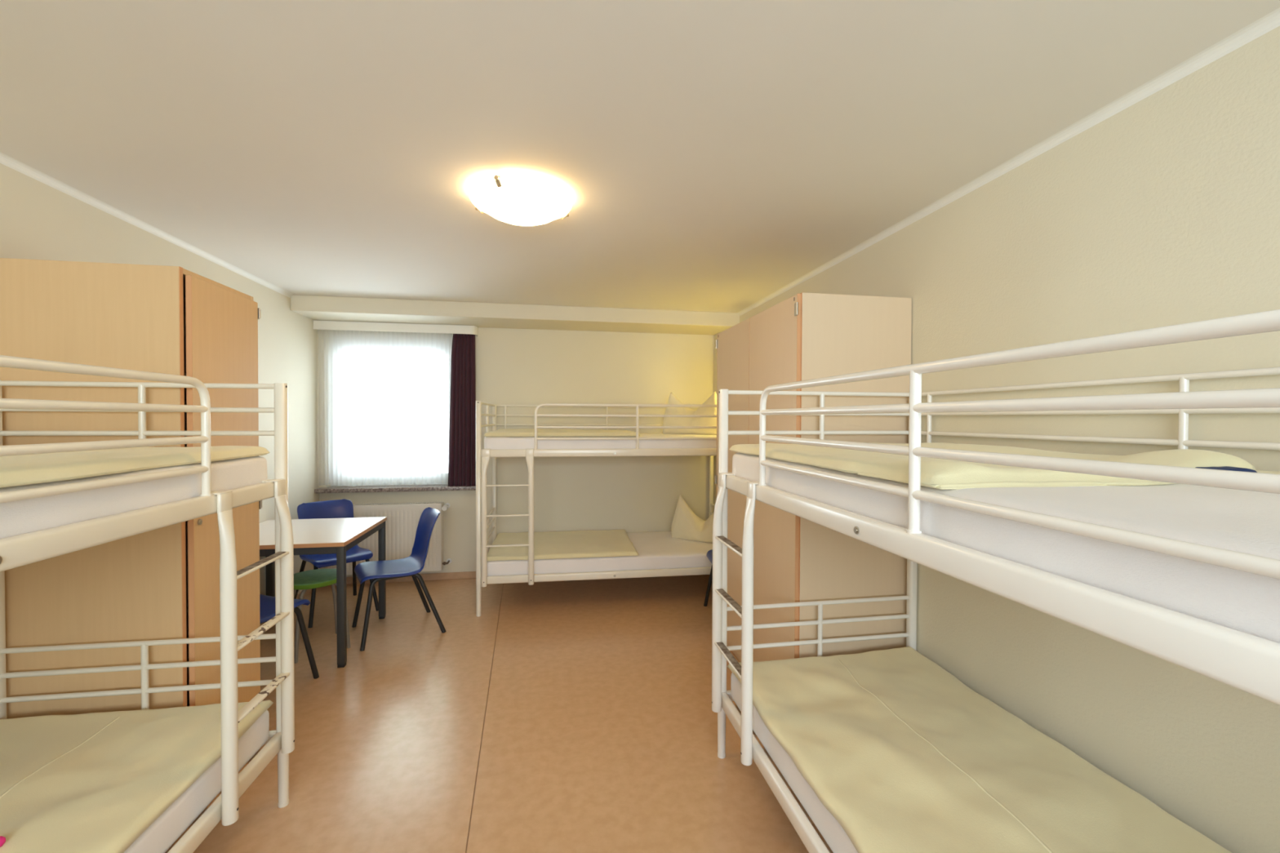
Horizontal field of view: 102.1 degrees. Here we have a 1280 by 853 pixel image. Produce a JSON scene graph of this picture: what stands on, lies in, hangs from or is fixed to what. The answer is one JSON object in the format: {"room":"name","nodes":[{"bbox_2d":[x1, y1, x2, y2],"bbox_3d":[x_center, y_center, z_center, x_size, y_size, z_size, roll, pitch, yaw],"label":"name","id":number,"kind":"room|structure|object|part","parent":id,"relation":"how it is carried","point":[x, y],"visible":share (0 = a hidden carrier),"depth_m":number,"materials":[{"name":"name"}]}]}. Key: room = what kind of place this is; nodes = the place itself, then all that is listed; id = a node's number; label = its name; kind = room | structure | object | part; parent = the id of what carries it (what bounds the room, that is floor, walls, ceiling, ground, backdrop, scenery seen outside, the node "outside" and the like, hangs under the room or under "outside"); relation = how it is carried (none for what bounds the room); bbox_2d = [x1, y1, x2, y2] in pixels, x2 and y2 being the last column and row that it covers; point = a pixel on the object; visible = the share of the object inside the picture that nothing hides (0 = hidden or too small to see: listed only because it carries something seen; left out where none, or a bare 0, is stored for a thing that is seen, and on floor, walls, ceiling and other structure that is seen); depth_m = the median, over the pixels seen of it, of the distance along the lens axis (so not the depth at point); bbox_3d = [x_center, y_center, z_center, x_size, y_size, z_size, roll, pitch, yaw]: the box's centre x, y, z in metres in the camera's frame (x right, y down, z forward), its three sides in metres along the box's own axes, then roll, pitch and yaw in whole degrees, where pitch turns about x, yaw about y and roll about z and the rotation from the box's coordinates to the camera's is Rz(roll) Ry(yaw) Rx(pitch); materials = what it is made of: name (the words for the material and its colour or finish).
{"room":"dormitory","nodes":[
{"label":"dormitory","id":0,"kind":"room"},
{"bbox_2d":[0,163,319,595],"bbox_3d":[-2.277,0.228,1.327,0.120,2.396,6.935,0,1,-10],"label":"wall","id":1,"kind":"structure","parent":0,"point":[38,220],"depth_m":3.03,"materials":[{"name":"paint"}]},
{"bbox_2d":[0,151,293,297],"bbox_3d":[-2.143,-0.951,0.994,0.027,0.027,6.028,0,1,-10],"label":"trim","id":2,"kind":"structure","parent":1,"relation":"attached to","point":[6,160],"depth_m":2.38,"materials":[{"name":"white"}]},
{"bbox_2d":[260,588,311,626],"bbox_3d":[-2.200,1.393,1.261,0.012,0.062,6.503,0,1,-10],"label":"baseboard","id":3,"kind":"structure","parent":1,"relation":"attached to","point":[308,591],"depth_m":4.18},
{"bbox_2d":[171,574,825,852],"bbox_3d":[-0.441,1.484,1.669,3.857,0.120,6.935,0,1,-10],"label":"floor","id":4,"kind":"structure","parent":0,"point":[568,716],"depth_m":2.37,"materials":[{"name":"brown laminate"}]},
{"bbox_2d":[0,257,262,719],"bbox_3d":[-2.025,0.409,2.113,0.641,2.005,0.497,0,1,-10],"label":"wardrobe","id":5,"kind":"object","parent":4,"relation":"on","point":[163,583],"visible":0.58,"depth_m":1.89,"materials":[{"name":"brown wood"}]},
{"bbox_3d":[-2.000,0.413,1.875,0.607,2.005,0.020,0,1,-10],"label":"panel","id":6,"kind":"part","parent":5,"relation":"part of","materials":[{"name":"brown wood"}]},
{"bbox_3d":[-2.037,-0.582,2.091,0.607,0.022,0.448,0,1,-10],"label":"panel","id":7,"kind":"part","parent":5,"relation":"part of","materials":[{"name":"brown wood"}]},
{"bbox_3d":[-2.081,0.406,2.336,0.607,2.005,0.020,0,1,-10],"label":"panel","id":8,"kind":"part","parent":5,"relation":"part of","materials":[{"name":"brown wood"}]},
{"bbox_3d":[-1.730,0.387,2.170,0.018,1.909,0.462,0,1,-11],"label":"door","id":9,"kind":"part","parent":5,"relation":"part of","materials":[{"name":"brown wood"}]},
{"bbox_2d":[0,355,294,852],"bbox_3d":[-1.610,0.643,0.859,0.986,1.577,2.067,0,1,-9],"label":"bunk bed","id":10,"kind":"object","parent":4,"relation":"on","point":[16,551],"visible":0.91,"depth_m":1.56,"materials":[{"name":"beige metal"}]},
{"bbox_3d":[-2.231,0.627,1.791,0.037,1.577,0.037,0,1,-9],"label":"post","id":11,"kind":"part","parent":10,"relation":"part of","materials":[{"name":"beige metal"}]},
{"bbox_3d":[-1.154,0.044,0.759,0.022,0.346,1.546,0,1,-9],"label":"guard frame","id":12,"kind":"part","parent":10,"relation":"part of","materials":[{"name":"beige metal"}]},
{"bbox_2d":[0,456,267,538],"bbox_3d":[-1.627,0.182,0.849,0.866,0.137,1.960,0,1,-9],"label":"mattress","id":13,"kind":"object","parent":10,"relation":"on","point":[30,515],"visible":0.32,"depth_m":1.24,"materials":[{"name":"white fabric"}]},
{"bbox_2d":[0,445,270,488],"bbox_3d":[-1.651,0.080,1.121,0.865,0.071,1.427,0,1,-9],"label":"duvet","id":14,"kind":"object","parent":13,"relation":"on","point":[35,468],"visible":0.79,"depth_m":1.25,"materials":[{"name":"beige fabric"}]},
{"bbox_3d":[-1.179,0.239,0.918,0.032,0.058,1.996,0,1,-9],"label":"rail","id":15,"kind":"part","parent":10,"relation":"part of","materials":[{"name":"beige metal"}]},
{"bbox_2d":[123,710,269,852],"bbox_3d":[-1.631,1.104,0.862,0.866,0.136,1.960,0,1,-9],"label":"mattress","id":16,"kind":"object","parent":10,"relation":"on","point":[160,836],"visible":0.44,"depth_m":1.49,"materials":[{"name":"white fabric"}]},
{"bbox_2d":[0,700,273,852],"bbox_3d":[-1.661,1.011,1.105,0.886,0.053,1.490,0,1,-9],"label":"duvet","id":17,"kind":"object","parent":16,"relation":"on","point":[91,782],"visible":0.9,"depth_m":1.50,"materials":[{"name":"beige fabric"}]},
{"bbox_2d":[0,835,5,847],"bbox_3d":[-1.506,0.976,1.213,0.024,0.024,0.024,0,1,-10],"label":"ball","id":18,"kind":"object","parent":17,"relation":"on","point":[2,839],"visible":1,"depth_m":1.21,"materials":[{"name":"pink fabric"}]},
{"bbox_3d":[-1.182,1.172,0.932,0.032,0.056,1.996,0,1,-9],"label":"rail","id":19,"kind":"part","parent":10,"relation":"part of","materials":[{"name":"beige metal"}]},
{"bbox_3d":[-1.242,0.724,1.569,0.044,0.940,0.061,0,1,-9],"label":"ladder rail","id":20,"kind":"part","parent":10,"relation":"part of","materials":[{"name":"beige metal"}]},
{"bbox_3d":[-1.784,1.158,1.867,0.874,0.040,0.024,0,1,-9],"label":"rail","id":21,"kind":"part","parent":10,"relation":"part of","materials":[{"name":"beige metal"}]},
{"bbox_3d":[-1.333,0.628,1.927,0.037,1.577,0.037,0,1,-9],"label":"post","id":22,"kind":"part","parent":10,"relation":"part of","materials":[{"name":"beige metal"}]},
{"bbox_3d":[-1.289,0.720,1.881,0.044,0.940,0.061,0,1,-9],"label":"ladder rail","id":23,"kind":"part","parent":10,"relation":"part of","materials":[{"name":"beige metal"}]},
{"bbox_2d":[259,594,319,679],"bbox_3d":[-2.081,1.005,2.697,0.471,0.805,0.524,0,1,15],"label":"chair","id":24,"kind":"object","parent":4,"relation":"on","point":[267,603],"visible":0.16,"depth_m":2.83,"materials":[{"name":"blue plastic"}]},
{"bbox_2d":[293,568,351,663],"bbox_3d":[-2.052,1.168,3.261,0.337,0.455,0.344,-1,1,-43],"label":"stool","id":25,"kind":"object","parent":4,"relation":"on","point":[317,578],"visible":0.61,"depth_m":3.21,"materials":[{"name":"green plastic"}]},
{"bbox_3d":[-2.034,1.186,3.132,0.047,0.423,0.167,0,1,-10],"label":"leg","id":26,"kind":"part","parent":25,"relation":"part of","materials":[{"name":"grey metal"}]},
{"bbox_3d":[-2.036,1.182,3.404,0.021,0.423,0.168,0,1,0],"label":"leg","id":27,"kind":"part","parent":25,"relation":"part of","materials":[{"name":"grey metal"}]},
{"bbox_3d":[-1.906,1.184,3.263,0.160,0.423,0.021,0,1,2],"label":"leg","id":28,"kind":"part","parent":25,"relation":"part of","materials":[{"name":"grey metal"}]},
{"bbox_2d":[259,516,386,667],"bbox_3d":[-2.161,1.028,3.314,0.782,0.731,0.793,0,1,-10],"label":"table","id":29,"kind":"object","parent":4,"relation":"on","point":[317,535],"visible":0.63,"depth_m":3.17,"materials":[{"name":"white laminate"}]},
{"bbox_3d":[-2.584,1.025,3.616,0.040,0.688,0.040,0,1,-10],"label":"leg","id":30,"kind":"part","parent":29,"relation":"part of","materials":[{"name":"grey metal"}]},
{"bbox_3d":[-2.159,0.708,3.309,0.766,0.042,0.777,0,1,-10],"label":"frame","id":31,"kind":"part","parent":29,"relation":"part of","materials":[{"name":"grey metal"}]},
{"bbox_3d":[-1.737,1.037,3.012,0.040,0.688,0.040,0,1,-10],"label":"leg","id":32,"kind":"part","parent":29,"relation":"part of","materials":[{"name":"grey metal"}]},
{"bbox_3d":[-1.865,1.026,3.742,0.040,0.688,0.040,0,1,-10],"label":"leg","id":33,"kind":"part","parent":29,"relation":"part of","materials":[{"name":"grey metal"}]},
{"bbox_2d":[293,498,378,627],"bbox_3d":[-2.305,0.987,3.899,0.523,0.805,0.471,1,1,43],"label":"chair","id":34,"kind":"object","parent":4,"relation":"on","point":[336,508],"visible":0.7,"depth_m":3.92,"materials":[{"name":"blue plastic"}]},
{"bbox_3d":[-2.436,1.174,3.759,0.518,0.433,0.084,1,1,43],"label":"leg frame","id":35,"kind":"part","parent":34,"relation":"part of","materials":[{"name":"black metal"}]},
{"bbox_3d":[-2.171,1.171,4.041,0.518,0.433,0.084,1,1,43],"label":"leg frame","id":36,"kind":"part","parent":34,"relation":"part of","materials":[{"name":"black metal"}]},
{"bbox_2d":[351,506,445,651],"bbox_3d":[-1.652,0.995,3.542,0.523,0.805,0.471,0,1,-35],"label":"chair","id":37,"kind":"object","parent":4,"relation":"on","point":[412,565],"visible":1,"depth_m":3.52,"materials":[{"name":"blue plastic"}]},
{"bbox_3d":[-1.765,1.177,3.702,0.518,0.433,0.084,0,1,-35],"label":"leg frame","id":38,"kind":"part","parent":37,"relation":"part of","materials":[{"name":"black metal"}]},
{"bbox_3d":[-1.544,1.183,3.384,0.518,0.433,0.084,0,1,-35],"label":"leg frame","id":39,"kind":"part","parent":37,"relation":"part of","materials":[{"name":"black metal"}]},
{"bbox_2d":[475,400,716,616],"bbox_3d":[-0.244,0.596,4.370,2.067,1.577,0.986,0,1,-9],"label":"bunk bed","id":40,"kind":"object","parent":4,"relation":"on","point":[482,455],"visible":0.67,"depth_m":3.88,"materials":[{"name":"beige metal"}]},
{"bbox_3d":[-1.181,0.601,3.787,0.037,1.577,0.037,0,1,-9],"label":"post","id":41,"kind":"part","parent":40,"relation":"part of","materials":[{"name":"beige metal"}]},
{"bbox_3d":[-1.123,0.693,3.761,0.061,0.940,0.044,0,1,-9],"label":"ladder rail","id":42,"kind":"part","parent":40,"relation":"part of","materials":[{"name":"beige metal"}]},
{"bbox_3d":[-1.319,0.588,4.685,0.037,1.577,0.037,0,1,-9],"label":"post","id":43,"kind":"part","parent":40,"relation":"part of","materials":[{"name":"beige metal"}]},
{"bbox_3d":[-0.811,0.693,3.808,0.061,0.940,0.044,0,1,-9],"label":"ladder rail","id":44,"kind":"part","parent":40,"relation":"part of","materials":[{"name":"beige metal"}]},
{"bbox_3d":[-0.177,0.198,3.935,1.996,0.058,0.032,0,1,-9],"label":"rail","id":45,"kind":"part","parent":40,"relation":"part of","materials":[{"name":"beige metal"}]},
{"bbox_3d":[-0.180,1.131,3.949,1.996,0.056,0.032,0,1,-9],"label":"rail","id":46,"kind":"part","parent":40,"relation":"part of","materials":[{"name":"beige metal"}]},
{"bbox_2d":[487,531,712,576],"bbox_3d":[-0.248,1.057,4.396,1.960,0.136,0.866,0,1,-9],"label":"mattress","id":47,"kind":"object","parent":40,"relation":"on","point":[655,550],"visible":0.39,"depth_m":4.01,"materials":[{"name":"white fabric"}]},
{"bbox_2d":[487,529,638,561],"bbox_3d":[-0.645,0.975,4.317,1.168,0.038,0.855,0,1,-9],"label":"duvet","id":48,"kind":"object","parent":47,"relation":"on","point":[610,543],"visible":0.94,"depth_m":4.19,"materials":[{"name":"beige fabric"}]},
{"bbox_2d":[671,494,714,542],"bbox_3d":[0.544,0.799,4.489,0.586,0.396,0.151,1,1,30],"label":"pillow","id":49,"kind":"object","parent":47,"relation":"on","point":[686,525],"visible":0.71,"depth_m":4.50,"materials":[{"name":"beige fabric"}]},
{"bbox_2d":[484,433,716,449],"bbox_3d":[-0.245,0.136,4.383,1.960,0.137,0.866,0,1,-9],"label":"mattress","id":50,"kind":"object","parent":40,"relation":"on","point":[490,442],"visible":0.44,"depth_m":3.94,"materials":[{"name":"white fabric"}]},
{"bbox_2d":[483,428,639,436],"bbox_3d":[-0.638,0.049,4.298,1.180,0.048,0.832,0,1,-9],"label":"duvet","id":51,"kind":"object","parent":50,"relation":"on","point":[502,432],"visible":0.95,"depth_m":3.95,"materials":[{"name":"beige fabric"}]},
{"bbox_2d":[662,391,716,435],"bbox_3d":[0.470,-0.118,4.564,0.586,0.382,0.151,1,1,28],"label":"pillow","id":52,"kind":"object","parent":50,"relation":"on","point":[712,400],"visible":0.66,"depth_m":4.53,"materials":[{"name":"beige fabric"}]},
{"bbox_3d":[-0.020,0.001,3.956,1.546,0.346,0.022,0,1,-9],"label":"guard frame","id":53,"kind":"part","parent":40,"relation":"part of","materials":[{"name":"beige metal"}]},
{"bbox_3d":[0.688,0.591,4.992,0.037,1.577,0.037,0,1,-9],"label":"post","id":54,"kind":"part","parent":40,"relation":"part of","materials":[{"name":"beige metal"}]},
{"bbox_2d":[703,549,712,606],"bbox_3d":[0.769,1.000,3.804,0.524,0.805,0.471,0,1,-3],"label":"chair","id":55,"kind":"object","parent":4,"relation":"on","point":[709,554],"visible":0.12,"depth_m":3.98,"materials":[{"name":"blue plastic"}]},
{"bbox_2d":[714,292,911,662],"bbox_3d":[0.878,0.402,2.930,0.577,2.017,1.142,0,1,-10],"label":"wardrobe","id":56,"kind":"object","parent":4,"relation":"on","point":[803,336],"visible":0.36,"depth_m":2.39,"materials":[{"name":"brown wood"}]},
{"bbox_3d":[0.564,0.364,3.159,0.018,1.943,0.555,0,1,-10],"label":"door","id":57,"kind":"part","parent":56,"relation":"part of","materials":[{"name":"brown wood"}]},
{"bbox_3d":[0.661,0.373,2.606,0.018,1.943,0.561,0,1,-10],"label":"door","id":58,"kind":"part","parent":56,"relation":"part of","materials":[{"name":"brown wood"}]},
{"bbox_3d":[0.989,0.410,2.381,0.548,2.017,0.020,0,1,-10],"label":"panel","id":59,"kind":"part","parent":56,"relation":"part of","materials":[{"name":"brown wood"}]},
{"bbox_2d":[711,309,1279,852],"bbox_3d":[0.957,0.646,1.291,0.986,1.577,2.067,0,1,-10],"label":"bunk bed","id":60,"kind":"object","parent":4,"relation":"on","point":[1250,664],"visible":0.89,"depth_m":0.95,"materials":[{"name":"white metal"}]},
{"bbox_3d":[0.327,0.722,2.157,0.044,0.940,0.061,0,1,-10],"label":"ladder rail","id":61,"kind":"part","parent":60,"relation":"part of","materials":[{"name":"white metal"}]},
{"bbox_3d":[0.354,0.630,2.215,0.037,1.577,0.037,0,1,-10],"label":"post","id":62,"kind":"part","parent":60,"relation":"part of","materials":[{"name":"white metal"}]},
{"bbox_3d":[0.799,1.161,2.302,0.874,0.040,0.024,0,1,-10],"label":"rail","id":63,"kind":"part","parent":60,"relation":"part of","materials":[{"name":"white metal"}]},
{"bbox_3d":[0.381,0.726,1.847,0.044,0.940,0.061,0,1,-10],"label":"ladder rail","id":64,"kind":"part","parent":60,"relation":"part of","materials":[{"name":"white metal"}]},
{"bbox_3d":[0.527,1.174,1.224,0.032,0.056,1.996,0,1,-10],"label":"rail","id":65,"kind":"part","parent":60,"relation":"part of","materials":[{"name":"white metal"}]},
{"bbox_2d":[730,672,857,852],"bbox_3d":[0.974,1.107,1.301,0.866,0.136,1.960,0,1,-10],"label":"mattress","id":66,"kind":"object","parent":60,"relation":"on","point":[831,830],"visible":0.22,"depth_m":1.57,"materials":[{"name":"white fabric"}]},
{"bbox_2d":[727,646,1231,852],"bbox_3d":[0.936,1.013,1.483,0.898,0.058,1.607,0,1,-10],"label":"duvet","id":67,"kind":"object","parent":66,"relation":"on","point":[906,757],"visible":0.95,"depth_m":1.51,"materials":[{"name":"beige fabric"}]},
{"bbox_3d":[1.248,0.631,2.372,0.037,1.577,0.037,0,1,-10],"label":"post","id":68,"kind":"part","parent":60,"relation":"part of","materials":[{"name":"white metal"}]},
{"bbox_3d":[0.530,0.241,1.210,0.032,0.058,1.996,0,1,-10],"label":"rail","id":69,"kind":"part","parent":60,"relation":"part of","materials":[{"name":"white metal"}]},
{"bbox_2d":[732,452,1279,643],"bbox_3d":[0.978,0.186,1.287,0.866,0.137,1.960,0,1,-10],"label":"mattress","id":70,"kind":"object","parent":60,"relation":"on","point":[1246,522],"visible":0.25,"depth_m":0.78,"materials":[{"name":"white fabric"}]},
{"bbox_2d":[728,442,1279,489],"bbox_3d":[0.902,0.082,1.642,0.877,0.070,1.262,0,1,-10],"label":"duvet","id":71,"kind":"object","parent":70,"relation":"on","point":[938,473],"visible":0.67,"depth_m":1.18,"materials":[{"name":"beige fabric"}]},
{"bbox_3d":[0.559,0.046,1.051,0.021,0.346,1.546,0,1,-10],"label":"guard frame","id":72,"kind":"part","parent":60,"relation":"part of","materials":[{"name":"white metal"}]},
{"bbox_2d":[319,327,714,577],"bbox_3d":[-1.010,0.178,4.918,3.617,2.392,0.300,0,1,-10],"label":"wall","id":73,"kind":"structure","parent":0,"point":[513,366],"depth_m":4.84,"materials":[{"name":"paint"}]},
{"bbox_2d":[327,502,451,574],"bbox_3d":[-2.163,0.965,4.495,0.978,0.591,0.155,0,1,-10],"label":"radiator","id":74,"kind":"object","parent":73,"relation":"attached to","point":[402,522],"visible":0.48,"depth_m":4.47,"materials":[{"name":"white metal"}]},
{"bbox_2d":[352,502,442,506],"bbox_3d":[-2.194,0.674,4.483,0.910,0.008,0.090,0,1,-10],"label":"grille","id":75,"kind":"object","parent":74,"relation":"attached to","point":[416,504],"depth_m":4.49,"materials":[{"name":"white metal"}]},
{"bbox_3d":[-1.708,0.712,4.531,0.048,0.048,0.075,0,1,-10],"label":"thermostat knob","id":76,"kind":"part","parent":74,"relation":"part of","materials":[{"name":"white plastic"}]},
{"bbox_2d":[313,320,478,493],"bbox_3d":[-2.107,-0.166,4.591,1.339,1.457,0.263,0,1,-10],"label":"window","id":77,"kind":"structure","parent":73,"relation":"in","point":[440,486],"depth_m":4.47,"materials":[{"name":"white"}]},
{"bbox_2d":[317,329,452,486],"bbox_3d":[-2.201,-0.174,4.497,1.094,1.380,0.014,0,1,-10],"label":"sheer curtain","id":78,"kind":"object","parent":77,"relation":"hanging from","point":[384,397],"visible":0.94,"depth_m":4.49,"materials":[{"name":"white fabric"}]},
{"bbox_3d":[-2.105,0.546,4.574,1.339,0.034,0.190,0,1,-10],"label":"sill","id":79,"kind":"part","parent":77,"relation":"part of","materials":[{"name":"stone"}]},
{"bbox_3d":[-2.100,-0.855,4.503,1.317,0.077,0.107,0,1,-10],"label":"curtain rail","id":80,"kind":"part","parent":77,"relation":"part of","materials":[{"name":"white plastic"}]},
{"bbox_2d":[448,333,475,486],"bbox_3d":[-1.581,-0.135,4.597,0.244,1.378,0.036,0,1,-9],"label":"curtain","id":81,"kind":"object","parent":77,"relation":"hanging from","point":[462,433],"visible":0.98,"depth_m":4.59,"materials":[{"name":"fabric"}]},
{"bbox_2d":[346,571,475,584],"bbox_3d":[-1.026,1.345,4.774,3.538,0.062,0.012,0,1,-10],"label":"baseboard","id":82,"kind":"structure","parent":73,"relation":"attached to","point":[464,575],"depth_m":4.63,"materials":[{"name":"brown wood"}]},
{"bbox_2d":[0,0,1279,312],"bbox_3d":[-0.432,-1.028,1.632,3.857,0.120,6.935,0,1,-10],"label":"ceiling","id":83,"kind":"structure","parent":0,"point":[707,155],"depth_m":1.62,"materials":[{"name":"paint"}]},
{"bbox_2d":[290,294,739,335],"bbox_3d":[-0.938,-0.951,4.513,3.617,0.122,0.487,0,1,-10],"label":"ceiling beam","id":84,"kind":"structure","parent":83,"relation":"attached to","point":[491,315],"depth_m":4.32,"materials":[{"name":"paint"}]},
{"bbox_2d":[469,174,572,226],"bbox_3d":[-0.498,-0.921,2.177,0.420,0.109,0.422,0,1,-10],"label":"ceiling lamp","id":85,"kind":"object","parent":83,"relation":"attached to","point":[521,202],"visible":1,"depth_m":2.07,"materials":[{"name":"white glass"}]},
{"bbox_2d":[739,26,1279,852],"bbox_3d":[1.404,0.232,1.974,0.120,2.396,6.935,0,1,-10],"label":"wall","id":86,"kind":"structure","parent":0,"point":[1164,211],"depth_m":1.53,"materials":[{"name":"paint"}]},
{"bbox_2d":[713,332,719,511],"bbox_3d":[0.772,0.244,4.995,0.079,2.270,0.165,0,1,-10],"label":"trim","id":87,"kind":"structure","parent":86,"relation":"attached to","point":[716,335],"depth_m":5.03,"materials":[{"name":"paint"}]},
{"bbox_2d":[737,7,1279,315],"bbox_3d":[1.393,-0.947,1.615,0.027,0.027,6.028,0,1,-10],"label":"trim","id":88,"kind":"structure","parent":86,"relation":"attached to","point":[1270,21],"depth_m":1.63,"materials":[{"name":"white"}]}
]}

